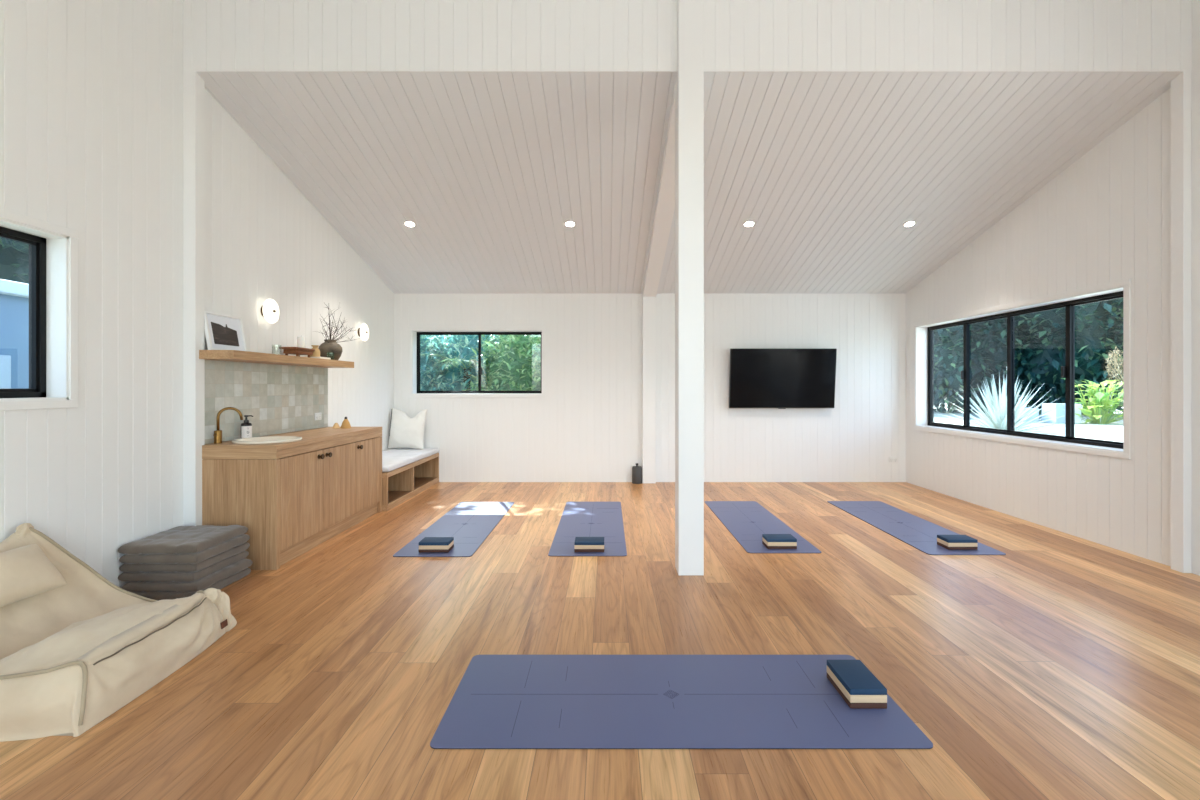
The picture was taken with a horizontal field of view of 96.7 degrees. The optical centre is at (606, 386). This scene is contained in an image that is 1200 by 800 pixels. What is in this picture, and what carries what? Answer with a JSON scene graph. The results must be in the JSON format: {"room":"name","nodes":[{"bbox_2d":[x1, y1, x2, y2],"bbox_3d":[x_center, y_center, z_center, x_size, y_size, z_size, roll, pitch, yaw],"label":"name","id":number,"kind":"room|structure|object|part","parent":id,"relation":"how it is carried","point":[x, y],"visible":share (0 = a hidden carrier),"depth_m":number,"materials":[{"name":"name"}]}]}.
{"room":"exercise studio","nodes":[
{"label":"exercise studio","id":0,"kind":"room"},
{"bbox_2d":[0,0,182,587],"bbox_3d":[-2.990,-0.920,0.574,0.150,4.401,6.388,0,0,0],"label":"wall","id":1,"kind":"structure","parent":0,"point":[91,91],"depth_m":3.10,"materials":[{"name":"white paint"}]},
{"bbox_2d":[0,208,77,410],"bbox_3d":[-2.994,-0.372,1.993,0.182,0.970,1.876,0,0,0],"label":"window","id":2,"kind":"structure","parent":1,"relation":"in","point":[53,248],"depth_m":2.87,"materials":[{"name":"white paint"}]},
{"bbox_3d":[-3.045,-0.372,2.412,0.026,0.796,0.864,0,0,0],"label":"sash","id":3,"kind":"part","parent":2,"relation":"part of","materials":[{"name":"black metal"}]},
{"bbox_3d":[-3.053,-0.372,1.993,0.065,0.856,1.762,0,0,0],"label":"frame","id":4,"kind":"part","parent":2,"relation":"part of","materials":[{"name":"black metal"}]},
{"bbox_2d":[183,69,204,525],"bbox_3d":[-2.873,-0.456,3.710,0.085,3.471,0.086,0,0,0],"label":"column","id":5,"kind":"structure","parent":1,"relation":"attached to","point":[193,84],"depth_m":3.67,"materials":[{"name":"white paint"}]},
{"bbox_2d":[205,89,393,450],"bbox_3d":[-2.945,-0.464,5.504,0.150,3.488,3.652,0,0,0],"label":"wall","id":6,"kind":"structure","parent":0,"point":[264,240],"depth_m":4.78,"materials":[{"name":"white paint"}]},
{"bbox_2d":[205,360,327,443],"bbox_3d":[-2.865,0.106,4.609,0.014,0.600,1.707,0,0,0],"label":"backsplash","id":7,"kind":"structure","parent":6,"relation":"attached to","point":[279,399],"depth_m":4.44,"materials":[{"name":"tile"}]},
{"bbox_2d":[261,299,278,323],"bbox_3d":[-2.825,-0.635,4.470,0.090,0.206,0.206,0,0,0],"label":"wall lamp","id":8,"kind":"object","parent":6,"relation":"attached to","point":[269,309],"visible":1,"depth_m":4.44,"materials":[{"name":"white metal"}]},
{"bbox_2d":[199,350,353,367],"bbox_3d":[-2.729,-0.226,4.582,0.278,0.062,1.765,0,0,0],"label":"floating shelf","id":9,"kind":"object","parent":6,"relation":"attached to","point":[219,355],"visible":1,"depth_m":4.14,"materials":[{"name":"brown wood"}]},
{"bbox_2d":[205,310,247,350],"bbox_3d":[-2.820,-0.398,3.945,0.072,0.284,0.385,0,0,0],"label":"picture frame","id":10,"kind":"object","parent":9,"relation":"on","point":[222,331],"visible":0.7,"depth_m":3.93,"materials":[{"name":"white paint"}]},
{"bbox_2d":[211,322,238,345],"bbox_3d":[-2.818,-0.388,3.941,0.030,0.158,0.253,0,0,0],"label":"photograph","id":11,"kind":"object","parent":10,"relation":"attached to","point":[222,333],"depth_m":3.93},
{"bbox_2d":[279,347,314,356],"bbox_3d":[-2.755,-0.302,4.750,0.150,0.090,0.300,0,0,0],"label":"wooden bowl","id":12,"kind":"object","parent":9,"relation":"on","point":[297,351],"visible":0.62,"depth_m":4.65,"materials":[{"name":"brown wood"}]},
{"bbox_2d":[279,347,314,350],"bbox_3d":[-2.755,-0.338,4.750,0.150,0.018,0.300,0,0,0],"label":"tray","id":13,"kind":"object","parent":12,"relation":"on","point":[284,348],"depth_m":4.65,"materials":[{"name":"brown wood"}]},
{"bbox_3d":[-2.755,-0.310,4.763,0.130,0.037,0.235,0,0,0],"label":"cross rail","id":14,"kind":"part","parent":12,"relation":"part of","materials":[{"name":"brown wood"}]},
{"bbox_2d":[297,337,304,347],"bbox_3d":[-2.755,-0.405,4.800,0.060,0.115,0.060,0,0,0],"label":"pillar candle","id":15,"kind":"object","parent":12,"relation":"on","point":[300,340],"visible":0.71,"depth_m":4.78,"materials":[{"name":"white wax"}]},
{"bbox_2d":[318,339,341,359],"bbox_3d":[-2.725,-0.360,5.255,0.214,0.207,0.214,0,0,0],"label":"vase","id":16,"kind":"object","parent":9,"relation":"on","point":[333,350],"visible":0.77,"depth_m":5.18,"materials":[{"name":"beige ceramic"}]},
{"bbox_2d":[319,304,355,342],"bbox_3d":[-2.678,-0.625,5.276,0.295,0.401,0.783,0,0,6],"label":"bunch","id":17,"kind":"object","parent":16,"relation":"in","point":[330,330],"visible":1,"depth_m":5.26,"materials":[{"name":"brown plant"}]},
{"bbox_3d":[-2.720,-0.268,5.008,0.160,0.022,0.185,0,0,0],"label":"board","id":18,"kind":"object","parent":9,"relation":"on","visible":0},
{"bbox_2d":[310,345,319,356],"bbox_3d":[-2.735,-0.335,5.000,0.084,0.111,0.084,0,0,0],"label":"jar","id":19,"kind":"object","parent":18,"relation":"on","point":[316,353],"visible":0.87,"depth_m":4.98,"materials":[{"name":"beige ceramic"}]},
{"bbox_2d":[315,412,321,419],"bbox_3d":[-2.853,0.290,5.270,0.011,0.074,0.116,0,0,0],"label":"power outlet","id":20,"kind":"object","parent":6,"relation":"attached to","point":[318,416],"visible":1,"depth_m":5.27,"materials":[{"name":"white plastic"}]},
{"bbox_2d":[358,323,368,340],"bbox_3d":[-2.825,-0.635,6.190,0.090,0.206,0.206,0,0,0],"label":"wall lamp","id":21,"kind":"object","parent":6,"relation":"attached to","point":[363,331],"visible":1,"depth_m":6.15,"materials":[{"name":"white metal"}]},
{"bbox_2d":[0,482,1199,799],"bbox_3d":[0.552,1.330,2.290,7.235,0.100,10.080,0,0,0],"label":"floor","id":22,"kind":"structure","parent":0,"point":[1060,665],"depth_m":2.59,"materials":[{"name":"brown wood"}]},
{"bbox_2d":[0,523,236,741],"bbox_3d":[-2.401,0.978,2.405,1.016,0.617,1.017,0,0,0],"label":"lounger","id":23,"kind":"object","parent":22,"relation":"on","point":[74,654],"visible":1,"depth_m":2.26,"materials":[{"name":"beige fabric"}]},
{"bbox_2d":[0,544,66,606],"bbox_3d":[-2.699,0.855,2.330,0.211,0.218,0.508,0,0,0],"label":"pillow","id":24,"kind":"object","parent":23,"relation":"on","point":[25,571],"visible":1,"depth_m":2.42,"materials":[{"name":"beige fabric"}]},
{"bbox_2d":[129,568,250,600],"bbox_3d":[-2.659,1.250,3.403,0.464,0.074,0.479,0,0,0],"label":"floor cushion","id":25,"kind":"object","parent":22,"relation":"on","point":[227,581],"visible":0.24,"depth_m":3.18,"materials":[{"name":"grey fabric"}]},
{"bbox_2d":[122,559,252,591],"bbox_3d":[-2.652,1.195,3.405,0.474,0.074,0.489,0,0,0],"label":"floor cushion","id":26,"kind":"object","parent":25,"relation":"on","point":[234,568],"visible":0.52,"depth_m":3.18,"materials":[{"name":"grey fabric"}]},
{"bbox_2d":[118,551,248,582],"bbox_3d":[-2.682,1.138,3.411,0.468,0.073,0.483,0,0,0],"label":"floor cushion","id":27,"kind":"object","parent":26,"relation":"on","point":[125,576],"visible":0.56,"depth_m":3.18,"materials":[{"name":"grey fabric"}]},
{"bbox_2d":[119,542,249,572],"bbox_3d":[-2.677,1.082,3.416,0.461,0.074,0.476,0,0,0],"label":"floor cushion","id":28,"kind":"object","parent":27,"relation":"on","point":[186,567],"visible":0.45,"depth_m":3.18,"materials":[{"name":"grey fabric"}]},
{"bbox_2d":[119,534,249,563],"bbox_3d":[-2.665,1.025,3.401,0.465,0.074,0.479,0,0,0],"label":"floor cushion","id":29,"kind":"object","parent":28,"relation":"on","point":[203,555],"visible":0.48,"depth_m":3.17,"materials":[{"name":"grey fabric"}]},
{"bbox_2d":[118,525,247,554],"bbox_3d":[-2.679,0.969,3.406,0.472,0.074,0.487,0,0,0],"label":"floor cushion","id":30,"kind":"object","parent":29,"relation":"on","point":[180,539],"visible":1,"depth_m":3.29,"materials":[{"name":"grey fabric"}]},
{"bbox_2d":[202,427,381,569],"bbox_3d":[-2.569,0.844,4.604,0.594,0.872,1.755,0,0,0],"label":"vanity cabinet","id":31,"kind":"object","parent":22,"relation":"on","point":[291,498],"visible":0.89,"depth_m":3.92,"materials":[{"name":"brown wood"}]},
{"bbox_3d":[-2.588,0.893,3.748,0.556,0.774,0.040,0,0,0],"label":"panel","id":32,"kind":"part","parent":31,"relation":"part of","materials":[{"name":"brown wood"}]},
{"bbox_2d":[205,427,381,449],"bbox_3d":[-2.587,0.426,4.605,0.557,0.036,1.754,0,0,0],"label":"countertop","id":33,"kind":"structure","parent":31,"relation":"on","point":[310,436],"depth_m":4.58,"materials":[{"name":"brown wood"}]},
{"bbox_2d":[213,407,242,443],"bbox_3d":[-2.762,0.277,3.888,0.180,0.262,0.076,0,0,-41],"label":"tap","id":34,"kind":"object","parent":33,"relation":"on","point":[217,435],"visible":1,"depth_m":3.85,"materials":[{"name":"gold metal"}]},
{"bbox_3d":[-2.749,0.232,3.889,0.164,0.172,0.019,0,0,-24],"label":"spout","id":35,"kind":"part","parent":34,"relation":"part of","materials":[{"name":"gold metal"}]},
{"bbox_2d":[241,415,252,437],"bbox_3d":[-2.800,0.313,4.140,0.074,0.190,0.074,0,0,22],"label":"soap bottle","id":36,"kind":"object","parent":33,"relation":"on","point":[246,427],"visible":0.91,"depth_m":4.11,"materials":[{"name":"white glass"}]},
{"bbox_2d":[232,436,301,443],"bbox_3d":[-2.565,0.449,4.035,0.450,0.118,0.450,0,0,0],"label":"basin","id":37,"kind":"object","parent":33,"relation":"in","point":[267,439],"visible":0.48,"depth_m":4.07,"materials":[{"name":"beige ceramic"}]},
{"bbox_2d":[332,423,339,428],"bbox_3d":[-2.675,0.381,5.270,0.072,0.054,0.072,0,0,0],"label":"cone","id":38,"kind":"object","parent":33,"relation":"on","point":[336,425],"visible":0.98,"depth_m":5.25,"materials":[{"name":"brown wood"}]},
{"bbox_2d":[341,417,350,427],"bbox_3d":[-2.591,0.351,5.290,0.099,0.115,0.100,0,0,0],"label":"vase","id":39,"kind":"object","parent":33,"relation":"on","point":[345,424],"visible":0.98,"depth_m":5.26,"materials":[{"name":"brown"}]},
{"bbox_3d":[-2.320,0.836,4.056,0.020,0.652,0.568,0,0,0],"label":"door","id":40,"kind":"part","parent":31,"relation":"part of","materials":[{"name":"brown wood"}]},
{"bbox_3d":[-2.588,0.475,4.605,0.556,0.058,1.754,0,0,0],"label":"rail","id":41,"kind":"part","parent":31,"relation":"part of","materials":[{"name":"brown wood"}]},
{"bbox_3d":[-2.320,0.836,4.624,0.020,0.652,0.557,0,0,0],"label":"door","id":42,"kind":"part","parent":31,"relation":"part of","materials":[{"name":"brown wood"}]},
{"bbox_3d":[-2.320,0.836,5.170,0.020,0.652,0.526,0,0,0],"label":"door","id":43,"kind":"part","parent":31,"relation":"part of","materials":[{"name":"brown wood"}]},
{"bbox_3d":[-2.588,0.893,5.460,0.556,0.774,0.045,0,0,0],"label":"panel","id":44,"kind":"part","parent":31,"relation":"part of","materials":[{"name":"brown wood"}]},
{"bbox_2d":[382,453,438,510],"bbox_3d":[-2.563,1.083,6.331,0.606,0.395,1.692,0,0,0],"label":"bench","id":45,"kind":"object","parent":22,"relation":"on","point":[399,485],"visible":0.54,"depth_m":6.22,"materials":[{"name":"brown wood"}]},
{"bbox_2d":[382,448,438,471],"bbox_3d":[-2.558,0.847,6.331,0.611,0.080,1.680,0,0,0],"label":"bench cushion","id":46,"kind":"object","parent":45,"relation":"on","point":[394,458],"visible":0.62,"depth_m":6.32,"materials":[{"name":"grey fabric"}]},
{"bbox_2d":[388,408,426,448],"bbox_3d":[-2.612,0.546,6.987,0.500,0.527,0.237,0,0,0],"label":"pillow","id":47,"kind":"object","parent":46,"relation":"on","point":[405,432],"visible":1,"depth_m":6.90,"materials":[{"name":"white fabric"}]},
{"bbox_2d":[393,502,513,556],"bbox_3d":[-1.322,1.277,4.965,0.600,0.006,1.900,0,0,0],"label":"yoga mat","id":48,"kind":"object","parent":22,"relation":"on","point":[470,524],"visible":0.95,"depth_m":4.80,"materials":[{"name":"blue rubber"}]},
{"bbox_2d":[419,537,453,551],"bbox_3d":[-1.335,1.234,4.175,0.230,0.079,0.147,0,0,0],"label":"block","id":49,"kind":"object","parent":48,"relation":"on","point":[427,544],"visible":1,"depth_m":4.10,"materials":[{"name":"blue plastic"}]},
{"bbox_2d":[548,502,626,555],"bbox_3d":[-0.148,1.277,4.980,0.600,0.006,1.900,0,0,0],"label":"yoga mat","id":50,"kind":"object","parent":22,"relation":"on","point":[578,519],"visible":0.98,"depth_m":4.80,"materials":[{"name":"blue"}]},
{"bbox_2d":[574,537,603,551],"bbox_3d":[-0.136,1.234,4.185,0.230,0.079,0.147,0,0,0],"label":"block","id":51,"kind":"object","parent":50,"relation":"on","point":[581,544],"visible":1,"depth_m":4.11,"materials":[{"name":"blue plastic"}]},
{"bbox_2d":[632,463,641,483],"bbox_3d":[0.398,1.147,7.095,0.132,0.266,0.132,0,0,0],"label":"lidded canister","id":52,"kind":"object","parent":22,"relation":"on","point":[636,470],"visible":1,"depth_m":7.04,"materials":[{"name":"grey metal"}]},
{"bbox_2d":[430,655,932,748],"bbox_3d":[0.266,1.277,2.212,1.800,0.006,0.655,0,0,0],"label":"yoga mat","id":53,"kind":"object","parent":22,"relation":"on","point":[499,701],"visible":1,"depth_m":2.12,"materials":[{"name":"blue rubber"}]},
{"bbox_2d":[827,660,886,708],"bbox_3d":[1.036,1.234,2.225,0.147,0.079,0.230,0,0,0],"label":"block","id":54,"kind":"object","parent":53,"relation":"on","point":[856,684],"visible":1,"depth_m":2.16,"materials":[{"name":"blue plastic"}]},
{"bbox_2d":[705,501,821,552],"bbox_3d":[1.372,1.277,5.030,0.576,0.006,1.852,0,0,0],"label":"yoga mat","id":55,"kind":"object","parent":22,"relation":"on","point":[746,521],"visible":0.96,"depth_m":4.91,"materials":[{"name":"blue"}]},
{"bbox_2d":[762,534,796,548],"bbox_3d":[1.378,1.234,4.265,0.230,0.079,0.147,0,0,0],"label":"block","id":56,"kind":"object","parent":55,"relation":"on","point":[770,541],"visible":1,"depth_m":4.19,"materials":[{"name":"blue plastic"}]},
{"bbox_2d":[827,501,1005,554],"bbox_3d":[2.752,1.277,5.010,0.600,0.006,1.900,0,0,0],"label":"yoga mat","id":57,"kind":"object","parent":22,"relation":"on","point":[917,532],"visible":0.98,"depth_m":4.87,"materials":[{"name":"blue"}]},
{"bbox_2d":[937,535,977,549],"bbox_3d":[2.785,1.234,4.245,0.230,0.079,0.147,0,0,0],"label":"block","id":58,"kind":"object","parent":57,"relation":"on","point":[950,542],"visible":1,"depth_m":4.17,"materials":[{"name":"blue plastic"}]},
{"bbox_2d":[394,293,905,481],"bbox_3d":[0.575,-0.014,7.255,7.090,2.588,0.150,0,0,0],"label":"wall","id":59,"kind":"structure","parent":0,"point":[587,427],"depth_m":7.18,"materials":[{"name":"white paint"}]},
{"bbox_2d":[408,327,545,397],"bbox_3d":[-1.748,-0.334,7.279,1.849,0.958,0.222,0,0,0],"label":"window","id":60,"kind":"structure","parent":59,"relation":"in","point":[414,333],"depth_m":7.18,"materials":[{"name":"white paint"}]},
{"bbox_3d":[-2.167,-0.334,7.366,0.855,0.804,0.026,0,0,0],"label":"sash","id":61,"kind":"part","parent":60,"relation":"part of","materials":[{"name":"clear glass"}]},
{"bbox_3d":[-1.335,-0.334,7.350,0.870,0.804,0.026,0,0,0],"label":"sash","id":62,"kind":"part","parent":60,"relation":"part of","materials":[{"name":"clear glass"}]},
{"bbox_2d":[642,291,655,482],"bbox_3d":[0.558,-0.004,7.128,0.173,2.568,0.105,0,0,0],"label":"trim","id":63,"kind":"structure","parent":59,"relation":"attached to","point":[648,303],"depth_m":7.08,"materials":[{"name":"white paint"}]},
{"bbox_2d":[729,349,836,408],"bbox_3d":[2.322,-0.110,7.091,1.396,0.796,0.176,0,0,0],"label":"television","id":64,"kind":"object","parent":59,"relation":"attached to","point":[758,378],"visible":1,"depth_m":7.04,"materials":[{"name":"black plastic"}]},
{"bbox_2d":[889,457,897,461],"bbox_3d":[3.850,0.975,7.175,0.116,0.074,0.011,0,0,0],"label":"power outlet","id":65,"kind":"object","parent":59,"relation":"attached to","point":[891,459],"visible":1,"depth_m":7.17,"materials":[{"name":"white plastic"}]},
{"bbox_2d":[183,0,1191,72],"bbox_3d":[0.552,-2.640,3.723,7.135,0.939,0.110,0,0,0],"label":"wall header","id":66,"kind":"structure","parent":0,"point":[222,36],"depth_m":3.67,"materials":[{"name":"white paint"}]},
{"bbox_2d":[643,85,674,296],"bbox_3d":[0.564,-1.683,5.479,0.172,1.019,3.402,0,0,0],"label":"beam","id":67,"kind":"structure","parent":66,"relation":"attached to","point":[665,204],"depth_m":5.21,"materials":[{"name":"white paint"}]},
{"bbox_2d":[675,0,703,574],"bbox_3d":[0.571,-0.897,3.710,0.172,4.354,0.180,0,0,0],"label":"column","id":68,"kind":"structure","parent":66,"relation":"attached to","point":[689,86],"depth_m":3.62,"materials":[{"name":"white paint"}]},
{"bbox_2d":[197,72,1181,293],"bbox_3d":[0.578,-1.751,5.521,7.185,1.069,3.697,0,0,0],"label":"ceiling","id":69,"kind":"structure","parent":0,"point":[490,169],"depth_m":4.60,"materials":[{"name":"white paint"}]},
{"bbox_2d":[404,221,415,226],"bbox_3d":[-2.040,-1.689,5.520,0.112,0.037,0.111,0,0,0],"label":"recessed light","id":70,"kind":"object","parent":69,"relation":"in","point":[407,223],"visible":1,"depth_m":5.52,"materials":[{"name":"white plastic"}]},
{"bbox_2d":[565,221,574,226],"bbox_3d":[-0.383,-1.689,5.520,0.112,0.037,0.111,0,0,0],"label":"recessed light","id":71,"kind":"object","parent":69,"relation":"in","point":[567,223],"visible":1,"depth_m":5.52,"materials":[{"name":"white plastic"}]},
{"bbox_2d":[743,221,754,226],"bbox_3d":[1.470,-1.689,5.520,0.112,0.037,0.111,0,0,0],"label":"recessed light","id":72,"kind":"object","parent":69,"relation":"in","point":[748,223],"visible":1,"depth_m":5.51,"materials":[{"name":"white plastic"}]},
{"bbox_2d":[903,221,915,226],"bbox_3d":[3.130,-1.689,5.520,0.112,0.037,0.111,0,0,0],"label":"recessed light","id":73,"kind":"object","parent":69,"relation":"in","point":[909,223],"visible":1,"depth_m":5.52,"materials":[{"name":"white plastic"}]},
{"bbox_2d":[906,0,1199,575],"bbox_3d":[4.095,-0.914,2.365,0.150,4.391,9.930,0,0,0],"label":"wall","id":74,"kind":"structure","parent":0,"point":[1104,218],"depth_m":4.36,"materials":[{"name":"white paint"}]},
{"bbox_2d":[913,279,1130,459],"bbox_3d":[4.119,-0.138,5.542,0.222,1.390,2.897,0,0,0],"label":"window","id":75,"kind":"structure","parent":74,"relation":"in","point":[923,332],"depth_m":5.35,"materials":[{"name":"white paint"}]},
{"bbox_3d":[4.190,-0.138,6.553,0.026,1.216,0.701,0,0,0],"label":"sash","id":76,"kind":"part","parent":75,"relation":"part of","materials":[{"name":"black metal"}]},
{"bbox_3d":[4.206,-0.138,5.886,0.026,1.216,0.729,0,0,0],"label":"sash","id":77,"kind":"part","parent":75,"relation":"part of","materials":[{"name":"clear glass"}]},
{"bbox_3d":[4.190,-0.138,5.190,0.026,1.216,0.758,0,0,0],"label":"sash","id":78,"kind":"part","parent":75,"relation":"part of","materials":[{"name":"black metal"}]},
{"bbox_3d":[4.206,-0.138,4.519,0.026,1.216,0.679,0,0,0],"label":"sash","id":79,"kind":"part","parent":75,"relation":"part of","materials":[{"name":"clear glass"}]},
{"bbox_2d":[1171,69,1190,572],"bbox_3d":[3.992,-0.456,3.710,0.056,3.471,0.086,0,0,0],"label":"column","id":80,"kind":"structure","parent":74,"relation":"attached to","point":[1180,85],"depth_m":3.68,"materials":[{"name":"white paint"}]},
{"label":"outside","id":81,"kind":"structure","parent":0,"visible":0},
{"bbox_2d":[934,402,1122,441],"bbox_3d":[10.000,1.605,10.000,100.000,0.350,100.000,0,0,0],"label":"ground","id":82,"kind":"structure","parent":81,"point":[1113,431],"depth_m":18.83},
{"bbox_2d":[0,279,28,388],"bbox_3d":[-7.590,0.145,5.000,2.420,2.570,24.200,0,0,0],"label":"garden shed","id":83,"kind":"object","parent":82,"relation":"on","point":[14,296],"visible":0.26,"depth_m":5.83,"materials":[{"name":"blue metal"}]},
{"bbox_2d":[0,237,28,283],"bbox_3d":[-13.434,-3.176,11.617,8.162,9.774,12.166,0,0,0],"label":"tree","id":84,"kind":"object","parent":82,"relation":"on","point":[14,266],"visible":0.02,"depth_m":9.89,"materials":[{"name":"green plant"}]},
{"bbox_2d":[0,238,28,255],"bbox_3d":[-9.602,-0.655,9.194,4.876,4.181,4.839,0,0,0],"label":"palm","id":85,"kind":"object","parent":82,"relation":"on","point":[23,248],"visible":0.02,"depth_m":9.94,"materials":[{"name":"green plant"}]},
{"bbox_2d":[420,335,462,390],"bbox_3d":[-3.669,-0.024,9.624,2.579,3.111,2.042,0,0,12],"label":"shrub","id":86,"kind":"object","parent":82,"relation":"on","point":[424,373],"visible":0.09,"depth_m":9.24,"materials":[{"name":"green plant"}]},
{"bbox_2d":[420,335,499,390],"bbox_3d":[-2.457,-0.164,9.912,2.444,3.450,2.119,0,0,0],"label":"shrub","id":87,"kind":"object","parent":82,"relation":"on","point":[459,346],"visible":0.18,"depth_m":9.37,"materials":[{"name":"green plant"}]},
{"bbox_2d":[420,353,499,390],"bbox_3d":[-2.454,0.414,9.423,1.830,2.035,1.908,0,0,0],"label":"palm","id":88,"kind":"object","parent":82,"relation":"on","point":[488,355],"visible":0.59,"depth_m":8.87,"materials":[{"name":"green plant"}]},
{"bbox_2d":[423,335,540,353],"bbox_3d":[-3.296,-1.244,14.029,6.473,5.700,3.975,0,0,0],"label":"tree","id":89,"kind":"object","parent":82,"relation":"on","point":[448,338],"visible":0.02,"depth_m":12.93,"materials":[{"name":"green plant"}]},
{"bbox_2d":[462,335,540,390],"bbox_3d":[-1.551,-0.010,9.303,2.142,3.064,1.828,0,0,0],"label":"shrub","id":90,"kind":"object","parent":82,"relation":"on","point":[505,371],"visible":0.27,"depth_m":8.88,"materials":[{"name":"green plant"}]},
{"bbox_2d":[519,335,540,390],"bbox_3d":[-0.506,0.017,9.244,2.519,3.113,2.108,0,0,0],"label":"shrub","id":91,"kind":"object","parent":82,"relation":"on","point":[539,340],"visible":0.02,"depth_m":8.76,"materials":[{"name":"green plant"}]},
{"bbox_2d":[934,316,1040,413],"bbox_3d":[20.578,-3.636,31.075,9.422,11.070,8.894,0,0,0],"label":"tree","id":92,"kind":"object","parent":82,"relation":"on","point":[986,356],"visible":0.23,"depth_m":28.85,"materials":[{"name":"green plant"}]},
{"bbox_2d":[937,372,1062,433],"bbox_3d":[5.947,0.586,8.056,1.919,1.694,1.974,0,0,0],"label":"yucca","id":93,"kind":"object","parent":82,"relation":"on","point":[996,412],"visible":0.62,"depth_m":7.92,"materials":[{"name":"green plant"}]},
{"bbox_2d":[1019,408,1038,421],"bbox_3d":[17.200,1.145,21.900,0.600,0.570,0.600,0,0,0],"label":"block","id":94,"kind":"object","parent":82,"relation":"on","point":[1036,414],"visible":0.41,"depth_m":21.60,"materials":[{"name":"white"}]},
{"bbox_2d":[982,298,1122,415],"bbox_3d":[24.491,-4.192,28.703,9.370,12.039,8.728,0,0,0],"label":"tree","id":95,"kind":"object","parent":82,"relation":"on","point":[1091,335],"visible":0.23,"depth_m":26.68,"materials":[{"name":"green plant"}]},
{"bbox_2d":[1042,403,1080,422],"bbox_3d":[18.100,1.045,21.250,1.000,0.770,0.700,0,0,0],"label":"block","id":96,"kind":"object","parent":82,"relation":"on","point":[1060,412],"visible":0.62,"depth_m":20.90,"materials":[{"name":"white"}]},
{"bbox_2d":[1062,378,1122,423],"bbox_3d":[19.243,0.536,20.812,2.448,1.809,2.336,0,0,0],"label":"leaf plant","id":97,"kind":"object","parent":82,"relation":"on","point":[1095,411],"visible":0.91,"depth_m":20.60,"materials":[{"name":"green plant"}]},
{"bbox_2d":[1096,299,1122,409],"bbox_3d":[27.569,-4.223,25.255,8.552,12.259,9.071,0,0,0],"label":"tree","id":98,"kind":"object","parent":82,"relation":"on","point":[1114,309],"visible":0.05,"depth_m":25.78,"materials":[{"name":"green plant"}]},
{"bbox_2d":[1103,349,1122,386],"bbox_3d":[21.298,-0.114,21.597,2.147,3.093,1.692,0,0,0],"label":"grass","id":99,"kind":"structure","parent":82,"relation":"on","point":[1110,354],"depth_m":21.59,"materials":[{"name":"plant"}]}
]}

